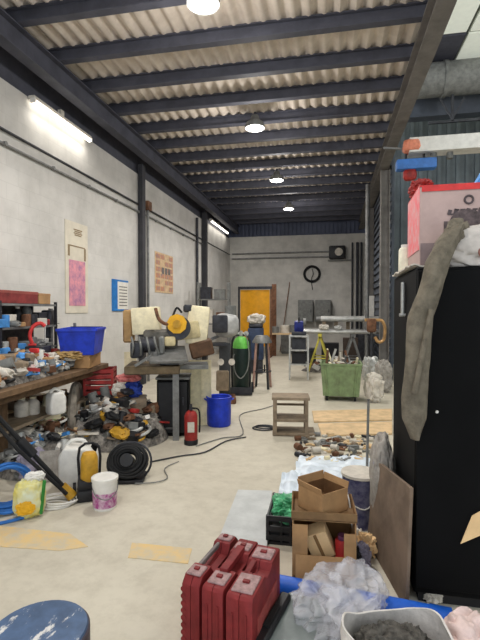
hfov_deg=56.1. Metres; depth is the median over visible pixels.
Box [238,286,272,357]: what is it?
door
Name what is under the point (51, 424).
tin
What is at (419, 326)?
cloth
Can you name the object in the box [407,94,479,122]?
trim
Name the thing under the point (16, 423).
shelf
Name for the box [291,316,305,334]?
saw
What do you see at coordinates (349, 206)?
trim
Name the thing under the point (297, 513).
box
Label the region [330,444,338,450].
pipe
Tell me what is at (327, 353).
metal offcut
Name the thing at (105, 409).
block
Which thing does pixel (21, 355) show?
rag
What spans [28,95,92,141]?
lamp
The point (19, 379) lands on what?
heap
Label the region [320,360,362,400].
bin
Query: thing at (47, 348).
storage box
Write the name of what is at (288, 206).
ceiling lamp
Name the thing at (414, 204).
print
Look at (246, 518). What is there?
floor panel
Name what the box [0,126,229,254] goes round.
conduit pipe
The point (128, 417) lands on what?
rag
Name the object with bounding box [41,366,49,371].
block
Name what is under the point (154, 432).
rag
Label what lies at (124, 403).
pipe
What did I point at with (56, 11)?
trim
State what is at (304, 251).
conduit pipe
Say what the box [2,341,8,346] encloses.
tin
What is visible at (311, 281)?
coil
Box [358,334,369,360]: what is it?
crate
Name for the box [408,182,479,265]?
printed box
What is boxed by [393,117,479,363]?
wall
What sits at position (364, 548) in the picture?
crumpled paper
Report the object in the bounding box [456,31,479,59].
ceiling panel
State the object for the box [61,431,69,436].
bar
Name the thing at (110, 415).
rag
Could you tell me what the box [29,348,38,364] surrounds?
spray bottle
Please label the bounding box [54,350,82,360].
rope coil
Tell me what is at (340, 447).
ring
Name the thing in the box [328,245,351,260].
wall fan
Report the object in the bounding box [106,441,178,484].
hose reel
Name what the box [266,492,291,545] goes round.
crate
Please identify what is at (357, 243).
pipe
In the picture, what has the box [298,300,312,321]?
upper cabinet
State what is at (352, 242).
pipe
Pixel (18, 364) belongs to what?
block
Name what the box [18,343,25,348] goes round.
block
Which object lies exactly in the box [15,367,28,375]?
rag
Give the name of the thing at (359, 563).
crumpled paper
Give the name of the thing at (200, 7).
ceiling lamp
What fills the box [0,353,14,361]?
storage box
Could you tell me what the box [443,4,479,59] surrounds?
ceiling
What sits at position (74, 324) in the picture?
stand
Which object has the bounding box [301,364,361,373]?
heap
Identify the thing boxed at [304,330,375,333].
table top
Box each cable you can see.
[152,436,245,461]
[196,405,272,445]
[252,424,272,430]
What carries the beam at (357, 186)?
attached to the ceiling at (177, 19)
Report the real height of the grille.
0.300 m
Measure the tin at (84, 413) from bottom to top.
0.137 m
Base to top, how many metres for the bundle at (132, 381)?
0.296 m
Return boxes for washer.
[73,442,101,502]
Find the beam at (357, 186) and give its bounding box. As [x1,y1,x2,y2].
[203,182,370,197]
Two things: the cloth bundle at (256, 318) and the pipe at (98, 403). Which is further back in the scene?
the cloth bundle at (256, 318)
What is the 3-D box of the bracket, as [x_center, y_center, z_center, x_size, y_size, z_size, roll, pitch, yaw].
[4.997,-4.688,9.908,1.600,0.625,0.050,0,1,11]
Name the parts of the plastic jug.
handle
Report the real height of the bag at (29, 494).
0.352 m
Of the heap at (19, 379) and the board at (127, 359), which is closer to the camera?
the heap at (19, 379)
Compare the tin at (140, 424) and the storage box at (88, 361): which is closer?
the tin at (140, 424)
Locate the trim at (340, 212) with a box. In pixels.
[228,210,361,219]
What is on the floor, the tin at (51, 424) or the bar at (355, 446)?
the bar at (355, 446)
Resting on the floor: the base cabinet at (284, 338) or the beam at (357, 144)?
the base cabinet at (284, 338)
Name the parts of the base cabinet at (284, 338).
door, door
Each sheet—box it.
[270,592,330,639]
[279,470,301,493]
[293,455,369,480]
[392,263,423,276]
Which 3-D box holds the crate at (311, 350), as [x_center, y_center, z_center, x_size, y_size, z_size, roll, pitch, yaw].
[2.013,1.062,12.955,0.345,0.503,0.406,0,1,9]
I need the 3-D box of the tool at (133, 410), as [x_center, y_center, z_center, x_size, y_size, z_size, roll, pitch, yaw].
[-1.365,1.087,5.443,0.311,0.069,0.100,1,1,26]
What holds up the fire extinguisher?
on the floor
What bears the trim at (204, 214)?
attached to the wall at (36, 199)
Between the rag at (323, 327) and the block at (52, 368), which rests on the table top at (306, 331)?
the rag at (323, 327)
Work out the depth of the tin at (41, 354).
4.83 m
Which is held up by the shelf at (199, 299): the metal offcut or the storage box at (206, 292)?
the storage box at (206, 292)
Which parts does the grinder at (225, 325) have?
control panel, motor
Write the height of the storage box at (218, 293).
0.283 m
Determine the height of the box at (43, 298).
0.133 m
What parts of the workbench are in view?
leg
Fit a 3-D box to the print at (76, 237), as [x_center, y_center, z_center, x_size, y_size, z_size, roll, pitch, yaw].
[-2.640,-1.220,7.294,0.004,0.491,0.521,0,1,11]
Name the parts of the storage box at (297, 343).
lid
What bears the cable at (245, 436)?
on the floor
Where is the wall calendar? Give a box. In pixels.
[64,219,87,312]
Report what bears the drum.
on the floor
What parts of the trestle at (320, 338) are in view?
leg, leg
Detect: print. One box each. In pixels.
[68,229,85,261]
[119,286,126,305]
[162,267,169,274]
[408,188,419,257]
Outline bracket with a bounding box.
[428,94,479,124]
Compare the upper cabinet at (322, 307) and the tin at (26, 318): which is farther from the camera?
the upper cabinet at (322, 307)
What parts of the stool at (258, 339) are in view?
leg, leg, seat, leg, leg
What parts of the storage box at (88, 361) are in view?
lid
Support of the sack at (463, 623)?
on the floor
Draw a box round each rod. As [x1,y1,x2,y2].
[280,282,289,350]
[366,399,369,465]
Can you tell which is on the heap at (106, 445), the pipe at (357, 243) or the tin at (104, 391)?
the tin at (104, 391)
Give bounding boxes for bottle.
[14,398,29,417]
[28,396,39,414]
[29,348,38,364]
[233,331,248,386]
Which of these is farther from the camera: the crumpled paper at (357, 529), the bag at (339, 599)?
the crumpled paper at (357, 529)
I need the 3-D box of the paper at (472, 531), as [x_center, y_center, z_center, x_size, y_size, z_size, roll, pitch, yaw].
[1.249,1.062,2.355,0.175,0.240,0.004,0,1,11]
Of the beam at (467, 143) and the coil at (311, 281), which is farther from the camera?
the coil at (311, 281)
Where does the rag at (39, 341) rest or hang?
on the shelf rack at (21, 333)
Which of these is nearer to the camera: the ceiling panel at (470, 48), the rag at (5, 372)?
the rag at (5, 372)
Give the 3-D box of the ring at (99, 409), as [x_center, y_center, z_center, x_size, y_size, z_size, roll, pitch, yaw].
[-1.671,1.066,5.373,0.217,0.102,0.217,-1,2,-36]
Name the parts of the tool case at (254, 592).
handle, panel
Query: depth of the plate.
5.08 m
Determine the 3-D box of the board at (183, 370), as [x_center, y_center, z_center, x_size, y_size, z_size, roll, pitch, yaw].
[-0.762,1.011,6.273,0.170,0.900,0.093,0,1,-7]
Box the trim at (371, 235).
[369,207,373,295]
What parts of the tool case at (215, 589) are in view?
handle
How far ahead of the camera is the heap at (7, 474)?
4.29 m
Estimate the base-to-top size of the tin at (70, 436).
0.131 m
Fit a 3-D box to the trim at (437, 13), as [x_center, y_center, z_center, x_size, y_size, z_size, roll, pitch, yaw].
[2.727,-3.422,7.731,0.200,0.290,19.580,0,1,11]
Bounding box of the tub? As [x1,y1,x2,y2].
[340,607,453,639]
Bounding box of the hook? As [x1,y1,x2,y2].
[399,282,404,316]
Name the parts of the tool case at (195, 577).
handle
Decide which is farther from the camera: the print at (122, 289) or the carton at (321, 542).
the print at (122, 289)
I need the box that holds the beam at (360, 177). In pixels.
[194,173,373,190]
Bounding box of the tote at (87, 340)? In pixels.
[55,327,105,354]
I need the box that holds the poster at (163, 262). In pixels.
[155,251,172,293]
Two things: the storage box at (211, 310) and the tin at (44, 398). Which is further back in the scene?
the storage box at (211, 310)
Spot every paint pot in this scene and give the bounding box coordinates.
[272,326,278,332]
[280,325,289,332]
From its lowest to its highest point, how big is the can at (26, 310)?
0.282 m
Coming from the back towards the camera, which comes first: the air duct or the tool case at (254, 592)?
the air duct
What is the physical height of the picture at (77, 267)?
0.730 m
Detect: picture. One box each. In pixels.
[69,259,85,305]
[444,209,479,228]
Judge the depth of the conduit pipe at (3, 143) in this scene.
7.24 m
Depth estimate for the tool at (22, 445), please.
3.64 m
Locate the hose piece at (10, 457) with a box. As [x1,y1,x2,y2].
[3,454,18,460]
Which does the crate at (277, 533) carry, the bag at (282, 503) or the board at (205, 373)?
the bag at (282, 503)
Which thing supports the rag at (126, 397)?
on the heap at (106, 445)
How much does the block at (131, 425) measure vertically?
0.131 m
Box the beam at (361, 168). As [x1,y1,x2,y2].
[185,163,376,182]
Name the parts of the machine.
panel, motor, frame, table plate, post, carry handle, blade, saw arm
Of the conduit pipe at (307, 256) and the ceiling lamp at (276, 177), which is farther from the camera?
the conduit pipe at (307, 256)
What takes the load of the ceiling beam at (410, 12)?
attached to the ceiling at (177, 19)
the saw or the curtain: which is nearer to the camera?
the saw
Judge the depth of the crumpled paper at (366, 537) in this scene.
2.89 m
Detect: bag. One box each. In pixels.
[12,470,45,518]
[271,492,291,524]
[314,583,370,639]
[449,224,479,266]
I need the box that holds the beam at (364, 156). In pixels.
[173,151,380,172]
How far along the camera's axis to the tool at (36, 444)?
4.50 m
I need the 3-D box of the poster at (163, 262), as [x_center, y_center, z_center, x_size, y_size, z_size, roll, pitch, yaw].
[-1.869,-1.151,11.143,0.020,0.964,1.218,0,1,11]
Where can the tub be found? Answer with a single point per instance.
(410, 623)
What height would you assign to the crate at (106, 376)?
0.330 m
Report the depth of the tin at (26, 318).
5.20 m
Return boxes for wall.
[0,77,229,401]
[229,233,364,350]
[364,154,394,379]
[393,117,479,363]
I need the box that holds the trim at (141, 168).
[138,164,145,384]
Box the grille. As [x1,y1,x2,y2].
[335,248,342,255]
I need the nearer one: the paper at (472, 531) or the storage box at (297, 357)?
the paper at (472, 531)
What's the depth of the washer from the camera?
3.76 m
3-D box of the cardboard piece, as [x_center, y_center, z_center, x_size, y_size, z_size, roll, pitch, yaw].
[-1.781,1.367,4.214,0.180,0.276,0.087,0,1,-17]
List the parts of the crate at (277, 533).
corner post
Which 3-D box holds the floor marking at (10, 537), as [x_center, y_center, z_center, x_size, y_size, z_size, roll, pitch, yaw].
[-1.541,1.530,3.144,1.050,0.006,0.273,0,1,11]
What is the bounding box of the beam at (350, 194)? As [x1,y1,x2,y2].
[210,190,365,203]
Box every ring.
[91,407,102,413]
[139,426,151,436]
[339,446,346,450]
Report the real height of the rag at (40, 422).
0.063 m
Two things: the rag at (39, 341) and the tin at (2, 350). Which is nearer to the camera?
the tin at (2, 350)
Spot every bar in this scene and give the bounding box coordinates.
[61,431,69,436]
[346,444,358,449]
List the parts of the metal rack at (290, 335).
post, post, post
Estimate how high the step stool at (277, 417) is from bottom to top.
0.485 m
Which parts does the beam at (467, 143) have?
motor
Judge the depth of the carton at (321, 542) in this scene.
2.71 m
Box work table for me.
[269,332,294,351]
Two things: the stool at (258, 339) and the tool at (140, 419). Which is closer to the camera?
the tool at (140, 419)
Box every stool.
[0,600,89,639]
[252,335,271,389]
[272,393,315,435]
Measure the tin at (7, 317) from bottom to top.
0.135 m
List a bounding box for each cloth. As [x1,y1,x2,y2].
[401,218,469,440]
[408,178,433,197]
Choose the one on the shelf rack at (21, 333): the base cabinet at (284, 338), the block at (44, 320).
the block at (44, 320)
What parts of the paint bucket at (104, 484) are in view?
lid, handle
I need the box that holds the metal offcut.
[325,350,328,362]
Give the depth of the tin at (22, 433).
4.48 m
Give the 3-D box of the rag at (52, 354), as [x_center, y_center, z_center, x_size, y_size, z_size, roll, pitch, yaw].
[-2.129,0.423,4.986,0.248,0.133,0.224,0,1,-3]
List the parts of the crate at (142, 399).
lid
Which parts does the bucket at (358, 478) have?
lid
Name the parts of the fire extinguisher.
label panel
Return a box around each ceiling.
[0,0,424,204]
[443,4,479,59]
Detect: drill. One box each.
[41,309,59,348]
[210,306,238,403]
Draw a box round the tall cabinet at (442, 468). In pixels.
[393,266,479,607]
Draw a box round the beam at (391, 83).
[107,75,403,115]
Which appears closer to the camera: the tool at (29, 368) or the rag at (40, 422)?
the tool at (29, 368)
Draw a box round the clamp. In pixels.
[28,321,47,345]
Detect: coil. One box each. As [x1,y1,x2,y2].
[0,462,30,524]
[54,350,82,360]
[303,265,320,289]
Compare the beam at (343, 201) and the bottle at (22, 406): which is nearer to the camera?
the bottle at (22, 406)
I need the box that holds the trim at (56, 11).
[2,0,186,26]
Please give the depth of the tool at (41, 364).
4.60 m
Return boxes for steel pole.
[365,184,369,356]
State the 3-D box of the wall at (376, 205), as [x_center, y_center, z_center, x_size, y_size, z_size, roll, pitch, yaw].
[4.140,-1.305,13.753,0.110,5.200,7.350,0,1,11]
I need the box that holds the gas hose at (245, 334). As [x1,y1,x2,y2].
[233,334,249,378]
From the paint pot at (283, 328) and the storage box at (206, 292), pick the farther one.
the paint pot at (283, 328)
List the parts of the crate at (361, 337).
lid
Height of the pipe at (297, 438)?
0.061 m
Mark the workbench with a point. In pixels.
(8, 395)
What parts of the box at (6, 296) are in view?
lid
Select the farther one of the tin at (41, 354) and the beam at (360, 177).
the beam at (360, 177)
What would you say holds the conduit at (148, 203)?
attached to the wall at (36, 199)
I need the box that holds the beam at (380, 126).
[146,120,389,149]
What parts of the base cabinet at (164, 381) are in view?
door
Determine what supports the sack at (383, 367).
on the floor
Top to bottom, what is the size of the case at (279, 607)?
0.171 m
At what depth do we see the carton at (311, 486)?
2.75 m
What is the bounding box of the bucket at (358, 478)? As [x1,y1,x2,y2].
[341,465,369,530]
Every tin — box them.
[0,347,10,353]
[2,315,9,326]
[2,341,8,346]
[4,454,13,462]
[7,337,17,350]
[17,431,25,437]
[21,314,30,325]
[25,353,35,361]
[31,314,37,325]
[37,350,43,359]
[41,394,46,405]
[46,421,54,431]
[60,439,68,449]
[67,433,75,438]
[80,410,87,421]
[87,391,99,403]
[99,385,110,397]
[100,413,105,420]
[117,411,126,422]
[138,422,145,431]
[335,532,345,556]
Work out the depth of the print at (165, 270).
11.23 m
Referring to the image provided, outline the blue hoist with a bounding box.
[395,153,436,180]
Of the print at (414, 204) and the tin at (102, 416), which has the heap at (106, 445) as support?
the tin at (102, 416)
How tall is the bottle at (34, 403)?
0.190 m
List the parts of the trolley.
plate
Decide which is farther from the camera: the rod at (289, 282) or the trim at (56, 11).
the rod at (289, 282)
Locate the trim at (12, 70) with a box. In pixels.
[0,46,228,237]
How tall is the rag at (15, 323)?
0.078 m
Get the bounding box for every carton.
[297,470,348,512]
[308,522,335,555]
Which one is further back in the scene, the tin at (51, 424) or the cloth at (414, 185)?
the tin at (51, 424)
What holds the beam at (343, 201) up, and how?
attached to the ceiling at (177, 19)
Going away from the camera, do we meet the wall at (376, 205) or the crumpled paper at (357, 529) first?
the crumpled paper at (357, 529)
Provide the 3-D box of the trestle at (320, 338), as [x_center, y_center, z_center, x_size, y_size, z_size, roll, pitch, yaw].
[2.066,0.844,11.609,0.648,1.013,0.800,0,1,11]
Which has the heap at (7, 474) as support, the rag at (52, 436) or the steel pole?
the rag at (52, 436)
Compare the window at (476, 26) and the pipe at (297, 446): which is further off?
the window at (476, 26)
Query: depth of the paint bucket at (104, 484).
3.58 m
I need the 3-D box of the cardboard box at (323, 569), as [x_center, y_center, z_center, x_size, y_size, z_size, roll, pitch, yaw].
[0.507,1.359,2.748,0.370,0.370,0.387,0,1,8]
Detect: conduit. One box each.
[145,200,151,381]
[196,218,198,359]
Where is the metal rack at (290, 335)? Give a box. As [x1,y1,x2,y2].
[289,334,308,379]
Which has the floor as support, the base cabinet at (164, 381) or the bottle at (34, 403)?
the base cabinet at (164, 381)
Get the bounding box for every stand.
[70,323,102,326]
[85,394,112,404]
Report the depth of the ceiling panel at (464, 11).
8.50 m
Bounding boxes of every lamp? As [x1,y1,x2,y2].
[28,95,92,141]
[186,0,219,14]
[209,218,228,233]
[245,112,264,131]
[270,169,283,182]
[283,201,293,209]
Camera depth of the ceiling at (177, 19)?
6.44 m
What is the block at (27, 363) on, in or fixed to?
on the heap at (19, 379)
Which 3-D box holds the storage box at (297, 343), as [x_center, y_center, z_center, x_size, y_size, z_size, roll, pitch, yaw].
[1.376,0.549,10.519,0.325,0.243,0.365,0,1,7]
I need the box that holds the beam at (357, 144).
[161,137,384,161]
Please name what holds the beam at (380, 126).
attached to the ceiling at (177, 19)
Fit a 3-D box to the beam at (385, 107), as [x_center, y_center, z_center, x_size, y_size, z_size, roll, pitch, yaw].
[0.240,-3.663,8.197,5.200,0.180,0.110,0,1,11]
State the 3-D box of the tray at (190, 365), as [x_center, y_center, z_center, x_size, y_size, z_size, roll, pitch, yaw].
[-0.667,0.590,5.840,0.500,0.050,0.400,0,1,-6]
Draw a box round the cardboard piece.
[39,450,59,481]
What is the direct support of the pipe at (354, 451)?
on the floor
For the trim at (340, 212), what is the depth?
16.38 m
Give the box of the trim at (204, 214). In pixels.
[202,212,207,359]
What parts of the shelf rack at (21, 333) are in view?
post, panel, shelf, shelf, post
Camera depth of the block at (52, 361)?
4.85 m
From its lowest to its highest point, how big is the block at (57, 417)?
0.114 m
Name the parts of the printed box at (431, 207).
red lid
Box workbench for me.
[0,363,108,461]
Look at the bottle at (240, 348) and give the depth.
8.43 m
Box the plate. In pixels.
[77,430,98,435]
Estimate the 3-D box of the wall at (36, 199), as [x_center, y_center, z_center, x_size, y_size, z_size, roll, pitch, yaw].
[-2.447,-0.846,8.842,0.200,4.500,19.600,0,1,11]
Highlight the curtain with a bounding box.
[240,290,269,346]
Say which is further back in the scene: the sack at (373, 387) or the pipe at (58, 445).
the sack at (373, 387)
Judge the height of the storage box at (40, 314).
0.159 m
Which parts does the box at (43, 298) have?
lid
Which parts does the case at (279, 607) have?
handle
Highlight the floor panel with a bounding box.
[221,490,271,545]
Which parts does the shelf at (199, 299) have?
post, post, shelf, post, post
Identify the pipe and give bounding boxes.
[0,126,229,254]
[0,141,201,243]
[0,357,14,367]
[5,378,15,383]
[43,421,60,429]
[55,441,60,449]
[85,401,102,408]
[103,398,117,406]
[109,397,129,407]
[232,251,328,254]
[232,256,328,259]
[280,574,452,618]
[294,435,300,440]
[294,442,302,450]
[294,451,302,456]
[311,447,320,453]
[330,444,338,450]
[332,451,338,456]
[348,447,356,453]
[351,242,352,328]
[355,242,358,337]
[360,242,361,328]
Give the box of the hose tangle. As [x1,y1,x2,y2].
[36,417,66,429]
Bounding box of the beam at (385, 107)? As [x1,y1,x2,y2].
[129,100,396,133]
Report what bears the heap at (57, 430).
on the floor
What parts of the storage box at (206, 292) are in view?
lid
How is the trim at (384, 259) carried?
attached to the wall at (376, 205)
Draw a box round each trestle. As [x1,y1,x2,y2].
[309,334,328,370]
[343,334,362,367]
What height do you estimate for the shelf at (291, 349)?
0.030 m
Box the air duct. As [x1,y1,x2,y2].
[417,57,479,98]
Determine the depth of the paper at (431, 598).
2.44 m
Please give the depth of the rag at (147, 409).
5.58 m
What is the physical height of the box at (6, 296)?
0.143 m
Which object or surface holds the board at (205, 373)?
on the floor
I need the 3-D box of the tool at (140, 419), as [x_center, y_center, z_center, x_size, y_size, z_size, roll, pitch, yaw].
[-1.293,1.196,5.277,0.104,0.074,0.324,1,2,41]
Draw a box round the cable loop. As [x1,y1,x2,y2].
[44,492,77,509]
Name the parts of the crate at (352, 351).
lid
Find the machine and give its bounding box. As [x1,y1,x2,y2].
[123,305,214,440]
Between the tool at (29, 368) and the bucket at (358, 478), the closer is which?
the bucket at (358, 478)
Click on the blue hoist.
(409, 167)
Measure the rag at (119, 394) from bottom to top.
0.091 m
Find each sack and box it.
[362,356,377,380]
[363,372,384,402]
[369,431,393,507]
[375,359,392,392]
[444,606,479,639]
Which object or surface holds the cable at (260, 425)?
on the floor
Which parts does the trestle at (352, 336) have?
leg, leg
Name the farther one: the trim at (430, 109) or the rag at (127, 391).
the trim at (430, 109)
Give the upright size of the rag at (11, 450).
0.103 m
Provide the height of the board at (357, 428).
0.020 m
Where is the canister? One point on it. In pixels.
(403, 251)
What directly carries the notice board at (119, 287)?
attached to the wall at (36, 199)
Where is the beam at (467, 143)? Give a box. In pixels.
[383,132,479,159]
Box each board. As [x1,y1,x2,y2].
[112,279,127,310]
[124,352,135,382]
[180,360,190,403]
[191,360,200,424]
[201,360,210,424]
[312,409,391,422]
[318,421,391,436]
[368,463,412,599]
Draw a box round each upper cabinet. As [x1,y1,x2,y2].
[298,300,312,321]
[315,300,330,321]
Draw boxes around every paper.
[356,526,361,538]
[356,540,371,568]
[356,546,362,572]
[357,531,377,558]
[423,593,442,603]
[460,511,479,543]
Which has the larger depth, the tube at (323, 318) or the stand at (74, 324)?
the tube at (323, 318)
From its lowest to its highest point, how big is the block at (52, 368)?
0.096 m
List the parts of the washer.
handle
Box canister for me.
[398,244,407,271]
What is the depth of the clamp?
5.02 m
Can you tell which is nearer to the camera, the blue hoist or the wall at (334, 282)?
the blue hoist
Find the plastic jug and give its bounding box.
[46,387,65,414]
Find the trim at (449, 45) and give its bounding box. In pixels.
[432,32,465,61]
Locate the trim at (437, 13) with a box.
[359,0,456,228]
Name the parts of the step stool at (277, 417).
panel, rail, shelf, shelf, shelf, post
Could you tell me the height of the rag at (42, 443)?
0.079 m
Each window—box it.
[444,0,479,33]
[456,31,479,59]
[471,12,479,30]
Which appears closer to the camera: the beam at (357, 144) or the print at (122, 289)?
the print at (122, 289)
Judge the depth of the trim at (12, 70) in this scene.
7.72 m
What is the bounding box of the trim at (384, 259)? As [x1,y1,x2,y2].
[379,169,389,360]
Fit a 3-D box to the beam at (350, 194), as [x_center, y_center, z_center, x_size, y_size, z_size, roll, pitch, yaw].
[1.403,-3.790,13.959,5.200,0.180,0.110,0,1,11]
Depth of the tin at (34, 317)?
5.32 m
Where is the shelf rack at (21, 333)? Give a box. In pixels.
[0,300,57,351]
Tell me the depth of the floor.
3.39 m
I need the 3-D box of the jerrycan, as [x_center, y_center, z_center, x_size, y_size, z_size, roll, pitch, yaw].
[-1.459,1.290,4.098,0.332,0.439,0.220,0,1,-9]
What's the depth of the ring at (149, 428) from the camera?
5.20 m
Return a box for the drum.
[204,394,233,427]
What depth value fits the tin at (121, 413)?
5.19 m
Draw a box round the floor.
[0,350,479,639]
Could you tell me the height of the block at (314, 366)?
0.182 m
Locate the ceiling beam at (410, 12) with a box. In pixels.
[47,0,427,64]
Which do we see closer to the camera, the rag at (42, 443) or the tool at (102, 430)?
the rag at (42, 443)
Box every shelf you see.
[0,393,87,436]
[197,282,230,359]
[290,334,306,336]
[290,348,306,350]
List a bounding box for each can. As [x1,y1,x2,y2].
[13,306,22,321]
[22,306,31,313]
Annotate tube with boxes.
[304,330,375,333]
[321,316,378,321]
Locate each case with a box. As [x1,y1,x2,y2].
[181,533,237,639]
[202,539,257,639]
[226,544,279,639]
[256,592,290,639]
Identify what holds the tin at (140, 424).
on the heap at (106, 445)
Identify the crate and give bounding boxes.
[83,366,116,395]
[113,394,146,413]
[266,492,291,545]
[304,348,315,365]
[321,342,338,359]
[343,337,357,359]
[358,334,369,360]
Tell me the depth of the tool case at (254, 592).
2.02 m
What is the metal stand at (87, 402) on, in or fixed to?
on the floor
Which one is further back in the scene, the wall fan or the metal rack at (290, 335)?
the wall fan
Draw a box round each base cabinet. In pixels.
[155,373,191,435]
[281,325,301,353]
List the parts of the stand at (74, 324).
arm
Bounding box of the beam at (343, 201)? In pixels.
[217,197,365,209]
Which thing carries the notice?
attached to the wall at (376, 205)
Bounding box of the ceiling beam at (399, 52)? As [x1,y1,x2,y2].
[81,42,414,92]
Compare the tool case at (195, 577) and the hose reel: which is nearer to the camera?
the tool case at (195, 577)
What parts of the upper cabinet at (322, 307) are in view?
door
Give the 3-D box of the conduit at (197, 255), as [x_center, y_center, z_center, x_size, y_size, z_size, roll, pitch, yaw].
[-1.302,-0.904,13.712,0.079,4.400,0.080,0,1,11]
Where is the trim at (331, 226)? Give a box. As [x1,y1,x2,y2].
[229,219,364,237]
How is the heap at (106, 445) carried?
on the floor
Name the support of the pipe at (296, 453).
on the floor
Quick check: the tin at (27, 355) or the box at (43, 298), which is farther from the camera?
the box at (43, 298)
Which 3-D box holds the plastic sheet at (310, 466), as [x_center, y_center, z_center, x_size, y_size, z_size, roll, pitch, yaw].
[0.969,1.467,4.479,0.997,0.049,0.754,0,1,3]
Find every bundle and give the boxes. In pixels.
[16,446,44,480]
[111,373,142,397]
[247,313,265,323]
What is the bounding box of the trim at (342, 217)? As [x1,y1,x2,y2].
[233,215,359,223]
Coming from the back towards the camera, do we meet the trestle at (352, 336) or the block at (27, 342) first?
the trestle at (352, 336)
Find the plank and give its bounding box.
[272,284,275,355]
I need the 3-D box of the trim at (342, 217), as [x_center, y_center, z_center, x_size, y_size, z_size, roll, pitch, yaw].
[2.067,-3.863,17.252,5.200,0.180,0.110,0,1,11]
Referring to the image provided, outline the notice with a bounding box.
[369,296,373,315]
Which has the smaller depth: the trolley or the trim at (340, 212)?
the trolley
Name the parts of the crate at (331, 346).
lid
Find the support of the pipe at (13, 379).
in the heap at (19, 379)
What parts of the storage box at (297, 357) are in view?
lid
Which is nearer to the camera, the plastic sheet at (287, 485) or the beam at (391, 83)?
the plastic sheet at (287, 485)
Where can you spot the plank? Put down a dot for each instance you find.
(273, 285)
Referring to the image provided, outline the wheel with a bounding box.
[67,381,83,429]
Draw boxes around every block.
[0,319,5,327]
[14,362,25,368]
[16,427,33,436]
[17,360,28,368]
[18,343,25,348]
[19,340,33,345]
[37,395,43,400]
[38,318,46,324]
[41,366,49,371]
[44,414,60,420]
[47,358,56,365]
[47,364,55,373]
[89,404,97,410]
[102,404,113,411]
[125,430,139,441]
[127,421,137,429]
[312,364,319,370]
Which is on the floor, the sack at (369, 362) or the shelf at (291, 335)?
the sack at (369, 362)
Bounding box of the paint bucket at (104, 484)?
[91,472,117,511]
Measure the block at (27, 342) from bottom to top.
0.087 m
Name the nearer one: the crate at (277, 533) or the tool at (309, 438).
the crate at (277, 533)
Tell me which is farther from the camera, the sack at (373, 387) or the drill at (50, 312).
the sack at (373, 387)
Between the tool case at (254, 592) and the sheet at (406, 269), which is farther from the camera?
the sheet at (406, 269)
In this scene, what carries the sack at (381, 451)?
on the floor
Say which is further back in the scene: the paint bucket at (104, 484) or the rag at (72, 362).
the rag at (72, 362)
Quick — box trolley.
[231,334,253,394]
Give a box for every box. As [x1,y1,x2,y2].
[0,290,37,303]
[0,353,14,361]
[2,314,16,320]
[25,345,50,352]
[32,312,46,317]
[38,293,50,303]
[71,352,100,367]
[200,287,212,298]
[209,309,213,322]
[214,289,225,298]
[291,491,356,522]
[292,338,305,348]
[292,352,305,363]
[292,519,355,587]
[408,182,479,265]
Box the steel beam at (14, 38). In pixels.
[0,7,239,233]
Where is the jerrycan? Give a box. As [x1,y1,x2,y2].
[58,438,98,489]
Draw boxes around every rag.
[0,366,16,378]
[4,447,17,455]
[10,320,21,326]
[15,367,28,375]
[16,352,28,358]
[25,431,36,437]
[37,339,48,344]
[39,420,46,425]
[39,440,45,447]
[44,352,59,361]
[46,432,61,440]
[65,361,74,367]
[83,418,103,429]
[103,423,114,429]
[104,411,119,420]
[109,426,129,439]
[116,392,128,397]
[120,388,133,394]
[120,396,130,399]
[123,414,134,421]
[142,402,158,412]
[145,429,159,438]
[319,324,328,329]
[334,325,342,329]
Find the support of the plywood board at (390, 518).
on the floor
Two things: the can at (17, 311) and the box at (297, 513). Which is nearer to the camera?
the box at (297, 513)
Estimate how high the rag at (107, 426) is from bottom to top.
0.067 m
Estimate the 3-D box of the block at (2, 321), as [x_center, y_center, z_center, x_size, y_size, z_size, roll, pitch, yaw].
[-2.557,0.036,4.726,0.166,0.092,0.111,1,1,23]
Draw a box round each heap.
[0,367,67,388]
[0,399,67,477]
[1,440,58,480]
[75,396,167,451]
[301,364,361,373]
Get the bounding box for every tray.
[180,362,207,369]
[189,338,214,358]
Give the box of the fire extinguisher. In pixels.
[184,404,200,445]
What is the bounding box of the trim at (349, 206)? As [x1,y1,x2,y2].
[222,204,363,214]
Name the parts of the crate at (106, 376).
corner post, corner post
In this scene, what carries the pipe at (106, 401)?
on the heap at (106, 445)
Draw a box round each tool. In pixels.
[0,415,76,500]
[0,452,5,459]
[27,367,40,371]
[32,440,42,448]
[35,361,44,367]
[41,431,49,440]
[100,424,120,432]
[117,416,142,424]
[128,408,139,412]
[306,435,315,439]
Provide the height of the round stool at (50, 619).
0.522 m
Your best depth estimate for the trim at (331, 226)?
17.86 m
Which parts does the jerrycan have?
handle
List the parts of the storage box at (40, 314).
lid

